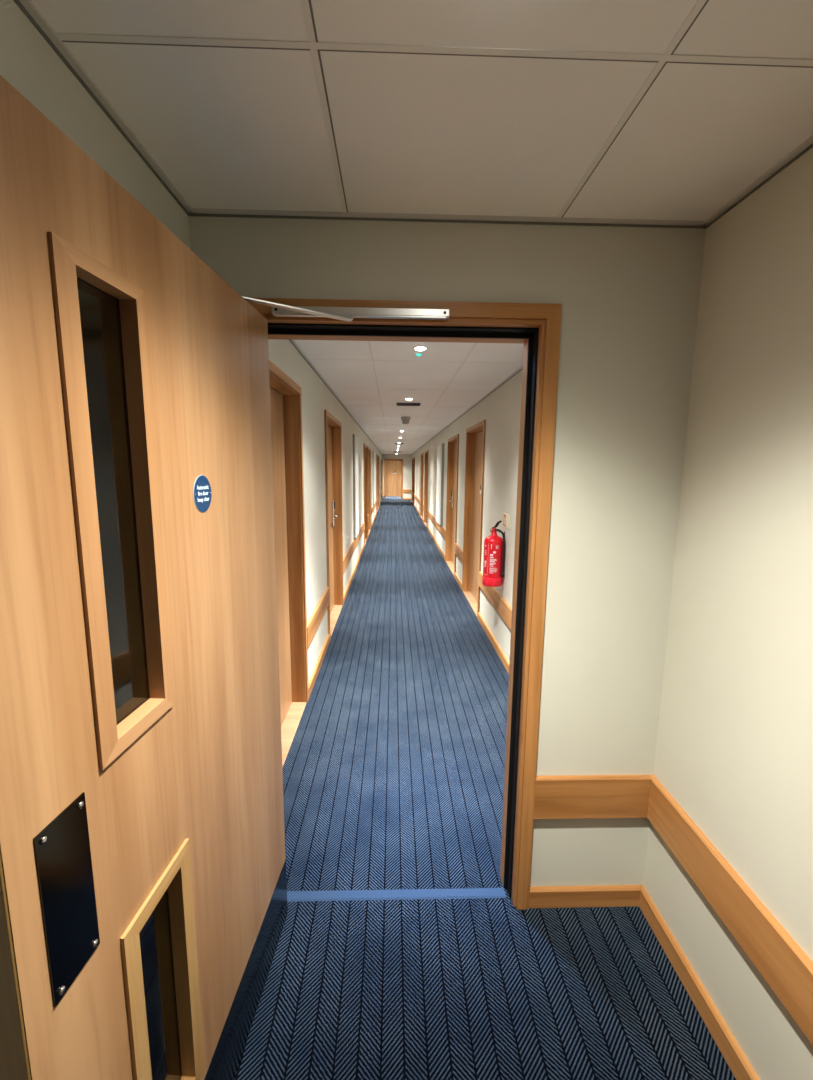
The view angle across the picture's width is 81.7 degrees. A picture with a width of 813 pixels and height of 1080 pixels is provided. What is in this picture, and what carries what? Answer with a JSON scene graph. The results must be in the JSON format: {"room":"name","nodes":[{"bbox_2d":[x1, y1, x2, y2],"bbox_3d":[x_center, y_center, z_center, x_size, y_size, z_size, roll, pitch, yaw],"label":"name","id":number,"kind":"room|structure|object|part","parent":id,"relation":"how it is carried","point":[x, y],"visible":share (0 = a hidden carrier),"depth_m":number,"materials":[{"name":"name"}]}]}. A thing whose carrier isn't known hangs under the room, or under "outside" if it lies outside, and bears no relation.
{"room":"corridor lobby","nodes":[
{"label":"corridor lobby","id":0,"kind":"room"},
{"bbox_2d":[0,0,381,682],"bbox_3d":[-0.983,-1.056,9.804,0.200,2.458,35.750,0,9,-2],"label":"wall","id":1,"kind":"structure","parent":0,"point":[28,62],"depth_m":1.26,"materials":[{"name":"beige paint"}]},
{"bbox_2d":[269,360,308,767],"bbox_3d":[-0.752,0.169,2.550,0.178,2.118,1.230,0,9,-2],"label":"door","id":2,"kind":"structure","parent":1,"relation":"in","point":[285,394],"depth_m":3.03,"materials":[{"name":"brown wood"}]},
{"bbox_2d":[307,587,329,647],"bbox_3d":[-0.709,0.596,3.805,0.021,0.160,1.120,0,9,-2],"label":"wall rail","id":3,"kind":"object","parent":1,"relation":"attached to","point":[314,621],"visible":0.9,"depth_m":3.67,"materials":[{"name":"brown wood"}]},
{"bbox_2d":[308,634,329,696],"bbox_3d":[-0.714,1.003,3.866,0.018,0.074,1.120,0,9,-2],"label":"baseboard","id":4,"kind":"structure","parent":1,"relation":"attached to","point":[312,680],"depth_m":3.75,"materials":[{"name":"brown wood"}]},
{"bbox_2d":[324,410,343,639],"bbox_3d":[-0.817,-0.185,4.872,0.178,2.118,1.230,0,9,-2],"label":"door","id":5,"kind":"structure","parent":1,"relation":"in","point":[333,427],"depth_m":5.33,"materials":[{"name":"brown wood"}]},
{"bbox_2d":[343,522,364,573],"bbox_3d":[-0.816,0.013,7.644,0.021,0.160,4.190,0,9,-2],"label":"wall rail","id":6,"kind":"object","parent":1,"relation":"attached to","point":[350,551],"visible":0.9,"depth_m":6.81,"materials":[{"name":"brown wood"}]},
{"bbox_2d":[343,543,364,601],"bbox_3d":[-0.821,0.419,7.706,0.018,0.074,4.190,0,9,-2],"label":"baseboard","id":7,"kind":"structure","parent":1,"relation":"attached to","point":[363,546],"depth_m":6.93,"materials":[{"name":"brown wood"}]},
{"bbox_2d":[353,434,358,538],"bbox_3d":[-0.796,-0.843,7.439,0.040,1.580,0.700,0,9,-2],"label":"wall panel","id":8,"kind":"object","parent":1,"relation":"attached to","point":[355,438],"visible":1,"depth_m":7.20,"materials":[{"name":"grey paint"}]},
{"bbox_2d":[363,443,367,543],"bbox_3d":[-0.967,-0.997,10.218,0.178,2.118,1.210,0,9,-2],"label":"door","id":9,"kind":"structure","parent":1,"relation":"in","point":[365,451],"depth_m":10.71,"materials":[{"name":"brown wood"}]},
{"bbox_2d":[367,446,370,533],"bbox_3d":[-1.009,-1.230,11.750,0.178,2.118,1.250,0,9,-2],"label":"door","id":10,"kind":"structure","parent":1,"relation":"in","point":[368,448],"depth_m":12.28,"materials":[{"name":"brown wood"}]},
{"bbox_2d":[371,499,376,514],"bbox_3d":[-1.014,-1.061,14.710,0.021,0.160,4.550,0,9,-2],"label":"wall rail","id":11,"kind":"object","parent":1,"relation":"attached to","point":[374,505],"visible":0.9,"depth_m":14.01,"materials":[{"name":"brown wood"}]},
{"bbox_2d":[373,451,374,504],"bbox_3d":[-0.985,-1.868,14.184,0.040,1.580,0.850,0,9,-2],"label":"wall panel","id":12,"kind":"object","parent":1,"relation":"attached to","point":[373,451],"visible":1,"depth_m":13.89,"materials":[{"name":"grey"}]},
{"bbox_2d":[376,454,377,510],"bbox_3d":[-1.169,-2.099,17.467,0.178,2.118,1.220,0,9,-2],"label":"door","id":13,"kind":"structure","parent":1,"relation":"in","point":[376,454],"depth_m":17.88,"materials":[{"name":"brown wood"}]},
{"bbox_2d":[378,456,378,508],"bbox_3d":[-1.217,-2.362,19.197,0.178,2.118,1.220,0,9,-2],"label":"door","id":14,"kind":"structure","parent":1,"relation":"in","point":[378,456],"depth_m":19.74,"materials":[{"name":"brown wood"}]},
{"bbox_2d":[381,460,384,500],"bbox_3d":[-1.202,-3.068,24.052,0.068,2.044,1.023,1,9,4],"label":"door","id":15,"kind":"structure","parent":1,"relation":"in","point":[382,461],"depth_m":23.88,"materials":[{"name":"brown wood"}]},
{"bbox_2d":[382,454,411,497],"bbox_3d":[-0.520,-3.303,24.639,1.554,2.458,0.120,0,9,-2],"label":"wall","id":16,"kind":"structure","parent":0,"point":[407,458],"depth_m":24.52,"materials":[{"name":"beige paint"}]},
{"bbox_2d":[384,459,402,499],"bbox_3d":[-0.680,-3.183,24.645,0.997,2.115,0.150,0,9,-2],"label":"door frame","id":17,"kind":"structure","parent":16,"relation":"attached to","point":[384,459],"depth_m":24.53,"materials":[{"name":"brown wood"}]},
{"bbox_2d":[289,340,523,453],"bbox_3d":[-0.188,-2.743,12.957,1.554,0.073,23.155,0,9,-2],"label":"ceiling","id":18,"kind":"structure","parent":0,"point":[367,378],"depth_m":3.94,"materials":[{"name":"tile"}]},
{"bbox_2d":[401,416,409,423],"bbox_3d":[-0.012,-1.737,6.839,0.140,0.103,0.140,0,9,-2],"label":"smoke detector","id":19,"kind":"object","parent":18,"relation":"attached to","point":[405,419],"visible":1,"depth_m":6.79,"materials":[{"name":"grey plastic"}]},
{"bbox_2d":[395,402,421,405],"bbox_3d":[0.022,-1.561,5.410,0.300,0.022,0.150,0,9,-2],"label":"ceiling vent","id":20,"kind":"object","parent":18,"relation":"in","point":[397,403],"visible":1,"depth_m":5.36,"materials":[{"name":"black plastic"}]},
{"bbox_2d":[397,403,419,405],"bbox_3d":[0.022,-1.560,5.408,0.270,0.022,0.117,0,9,-2],"label":"grille","id":21,"kind":"object","parent":20,"relation":"attached to","point":[398,404],"depth_m":5.36,"materials":[{"name":"grey metal"}]},
{"bbox_2d":[412,346,427,350],"bbox_3d":[0.087,-1.188,2.928,0.100,0.014,0.100,0,9,-2],"label":"recessed light","id":22,"kind":"object","parent":18,"relation":"in","point":[419,348],"visible":1,"depth_m":2.91,"materials":[{"name":"white plastic"}]},
{"bbox_2d":[13,0,812,228],"bbox_3d":[0.266,-0.271,-3.307,1.554,0.073,9.530,0,9,-2],"label":"ceiling","id":23,"kind":"structure","parent":0,"point":[616,113],"depth_m":0.96,"materials":[{"name":"tile"}]},
{"bbox_2d":[189,216,705,886],"bbox_3d":[0.122,0.194,1.639,1.554,2.458,0.115,0,9,-2],"label":"wall","id":24,"kind":"structure","parent":0,"point":[628,297],"depth_m":1.50,"materials":[{"name":"beige paint"}]},
{"bbox_2d":[0,75,287,1079],"bbox_3d":[-0.477,0.425,1.073,0.068,2.044,1.023,1,9,3],"label":"door","id":25,"kind":"structure","parent":24,"relation":"in","point":[144,911],"depth_m":0.78,"materials":[{"name":"brown wood"}]},
{"bbox_3d":[-0.469,0.495,0.655,0.003,0.253,0.086,1,9,3],"label":"push plate","id":26,"kind":"part","parent":25,"relation":"part of","materials":[{"name":"black metal"}]},
{"bbox_3d":[-0.485,-0.040,0.761,0.007,0.724,0.158,1,9,3],"label":"glass","id":27,"kind":"part","parent":25,"relation":"part of","materials":[{"name":"grey"}]},
{"bbox_3d":[-0.493,0.920,0.915,0.007,0.540,0.161,1,9,3],"label":"glass","id":28,"kind":"part","parent":25,"relation":"part of","materials":[{"name":"grey glass"}]},
{"bbox_3d":[-0.457,1.325,1.203,0.003,0.220,0.998,1,9,3],"label":"kick plate","id":29,"kind":"part","parent":25,"relation":"part of","materials":[{"name":"brown wood"}]},
{"bbox_2d":[248,298,561,908],"bbox_3d":[-0.037,0.313,1.648,0.997,2.115,0.150,0,9,-2],"label":"door frame","id":30,"kind":"structure","parent":24,"relation":"attached to","point":[537,326],"depth_m":1.54,"materials":[{"name":"brown wood"}]},
{"bbox_2d":[242,296,449,321],"bbox_3d":[-0.270,-0.629,1.327,0.782,0.101,0.291,-5,10,-32],"label":"door closer","id":31,"kind":"object","parent":30,"relation":"attached to","point":[279,310],"depth_m":1.39,"materials":[{"name":"grey metal"}]},
{"bbox_3d":[-0.360,-0.651,1.304,0.445,0.018,0.020,-4,10,-29],"label":"arm","id":32,"kind":"part","parent":31,"relation":"part of","materials":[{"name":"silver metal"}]},
{"bbox_3d":[-0.136,-0.678,1.406,0.527,0.026,0.026,0,9,-2],"label":"slide rail","id":33,"kind":"part","parent":31,"relation":"part of","materials":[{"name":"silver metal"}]},
{"bbox_2d":[529,885,640,907],"bbox_3d":[0.663,1.335,1.760,0.419,0.074,0.018,0,9,-2],"label":"baseboard","id":34,"kind":"structure","parent":24,"relation":"attached to","point":[598,895],"depth_m":1.75,"materials":[{"name":"brown wood"}]},
{"bbox_2d":[534,775,650,818],"bbox_3d":[0.665,0.929,1.697,0.416,0.160,0.021,0,9,-2],"label":"wall rail","id":35,"kind":"object","parent":24,"relation":"attached to","point":[557,796],"visible":0.9,"depth_m":1.69,"materials":[{"name":"brown wood"}]},
{"bbox_2d":[234,496,735,1079],"bbox_3d":[-0.118,0.163,10.014,1.954,0.100,36.150,0,9,-2],"label":"floor","id":36,"kind":"structure","parent":0,"point":[393,769],"depth_m":1.71,"materials":[{"name":"carpet"}]},
{"bbox_2d":[287,888,505,901],"bbox_3d":[-0.050,1.358,1.802,0.858,0.004,0.044,0,9,-2],"label":"threshold strip","id":37,"kind":"object","parent":36,"relation":"on","point":[463,893],"visible":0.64,"depth_m":1.80,"materials":[{"name":"blue metal"}]},
{"bbox_2d":[411,147,812,1079],"bbox_3d":[0.770,-1.047,9.855,0.200,2.458,35.750,0,9,-2],"label":"wall","id":38,"kind":"structure","parent":0,"point":[734,746],"depth_m":1.28,"materials":[{"name":"beige paint"}]},
{"bbox_2d":[412,458,412,502],"bbox_3d":[0.372,-2.932,23.050,0.178,2.118,1.220,0,9,-2],"label":"door","id":39,"kind":"structure","parent":38,"relation":"in","point":[412,458],"depth_m":23.59,"materials":[{"name":"brown wood"}]},
{"bbox_2d":[413,457,414,503],"bbox_3d":[0.418,-2.677,21.370,0.178,2.118,1.220,0,9,-2],"label":"door","id":40,"kind":"structure","parent":38,"relation":"in","point":[414,457],"depth_m":21.80,"materials":[{"name":"brown wood"}]},
{"bbox_2d":[420,453,423,517],"bbox_3d":[0.584,-1.778,15.455,0.178,2.118,1.250,0,9,-2],"label":"door","id":41,"kind":"structure","parent":38,"relation":"in","point":[422,454],"depth_m":15.99,"materials":[{"name":"brown wood"}]},
{"bbox_2d":[424,450,427,526],"bbox_3d":[0.638,-1.481,13.504,0.178,2.118,1.300,0,9,-2],"label":"door","id":42,"kind":"structure","parent":38,"relation":"in","point":[426,452],"depth_m":14.06,"materials":[{"name":"brown wood"}]},
{"bbox_2d":[427,525,444,559],"bbox_3d":[0.632,-0.020,10.690,0.018,0.074,4.700,0,9,-2],"label":"baseboard","id":43,"kind":"structure","parent":38,"relation":"attached to","point":[429,530],"depth_m":10.00,"materials":[{"name":"brown wood"}]},
{"bbox_2d":[427,509,445,539],"bbox_3d":[0.634,-0.427,10.628,0.021,0.160,4.700,0,9,-2],"label":"wall rail","id":44,"kind":"object","parent":38,"relation":"attached to","point":[441,529],"visible":1,"depth_m":9.81,"materials":[{"name":"brown wood"}]},
{"bbox_2d":[436,443,443,525],"bbox_3d":[0.659,-1.096,9.303,0.054,1.553,0.920,0,9,-2],"label":"wall panel","id":45,"kind":"object","parent":38,"relation":"attached to","point":[440,448],"visible":1,"depth_m":8.96,"materials":[{"name":"grey paint"}]},
{"bbox_2d":[445,434,458,576],"bbox_3d":[0.804,-0.580,7.574,0.178,2.118,1.300,0,9,-2],"label":"door","id":46,"kind":"structure","parent":38,"relation":"in","point":[453,442],"depth_m":8.07,"materials":[{"name":"brown wood"}]},
{"bbox_2d":[455,573,461,589],"bbox_3d":[0.743,0.586,6.702,0.018,0.074,0.770,0,9,-2],"label":"baseboard","id":47,"kind":"structure","parent":38,"relation":"attached to","point":[458,580],"depth_m":6.65,"materials":[{"name":"brown wood"}]},
{"bbox_2d":[455,543,462,563],"bbox_3d":[0.746,0.179,6.641,0.021,0.160,0.770,0,9,-2],"label":"wall rail","id":48,"kind":"object","parent":38,"relation":"attached to","point":[458,551],"visible":1,"depth_m":6.57,"materials":[{"name":"brown wood"}]},
{"bbox_2d":[462,420,485,617],"bbox_3d":[0.860,-0.276,5.578,0.178,2.118,1.200,0,9,-2],"label":"door","id":49,"kind":"structure","parent":38,"relation":"in","point":[475,435],"depth_m":5.98,"materials":[{"name":"brown wood"}]},
{"bbox_2d":[478,612,509,673],"bbox_3d":[0.833,1.071,3.513,0.018,0.074,3.285,0,9,-2],"label":"baseboard","id":50,"kind":"structure","parent":38,"relation":"attached to","point":[488,632],"depth_m":4.28,"materials":[{"name":"brown wood"}]},
{"bbox_2d":[478,571,511,629],"bbox_3d":[0.835,0.664,3.451,0.021,0.160,3.285,0,9,-2],"label":"wall rail","id":51,"kind":"object","parent":38,"relation":"attached to","point":[503,608],"visible":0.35,"depth_m":4.12,"materials":[{"name":"brown wood"}]},
{"bbox_2d":[503,513,510,528],"bbox_3d":[0.833,-0.159,3.910,0.005,0.117,0.240,0,9,-2],"label":"fire sign","id":52,"kind":"object","parent":38,"relation":"attached to","point":[506,517],"visible":1,"depth_m":3.91,"materials":[{"name":"beige plastic"}]},
{"bbox_2d":[639,885,759,1079],"bbox_3d":[1.013,2.050,-2.933,0.018,0.074,9.530,0,9,-2],"label":"baseboard","id":53,"kind":"structure","parent":38,"relation":"attached to","point":[741,1068],"depth_m":1.42,"materials":[{"name":"brown wood"}]},
{"bbox_2d":[647,775,812,1044],"bbox_3d":[1.015,1.644,-2.995,0.021,0.160,9.530,0,9,-2],"label":"wall rail","id":54,"kind":"object","parent":38,"relation":"attached to","point":[787,969],"visible":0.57,"depth_m":1.25,"materials":[{"name":"brown wood"}]},
{"bbox_3d":[-0.603,-3.752,27.593,1.554,2.458,0.200,0,9,-2],"label":"wall","id":55,"kind":"structure","parent":0,"visible":0},
{"bbox_2d":[385,460,401,495],"bbox_3d":[-0.693,-3.630,27.580,1.080,2.118,0.178,0,9,-2],"label":"door","id":56,"kind":"structure","parent":55,"relation":"in","point":[393,468],"depth_m":27.59,"materials":[{"name":"brown wood"}]},
{"bbox_3d":[0.827,-0.010,3.998,0.010,0.120,0.040,0,9,-2],"label":"bracket","id":57,"kind":"object","parent":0,"visible":0},
{"bbox_2d":[482,521,504,586],"bbox_3d":[0.742,0.107,4.010,0.170,0.564,0.177,0,9,-2],"label":"fire extinguisher","id":58,"kind":"object","parent":57,"relation":"hanging from","point":[494,545],"visible":1,"depth_m":3.96,"materials":[{"name":"red metal"}]},
{"bbox_2d":[484,544,497,574],"bbox_3d":[0.710,0.163,3.958,0.118,0.272,0.024,5,10,26],"label":"print","id":59,"kind":"object","parent":58,"relation":"on","point":[490,550],"depth_m":3.95,"materials":[{"name":"red paper"}]}
]}

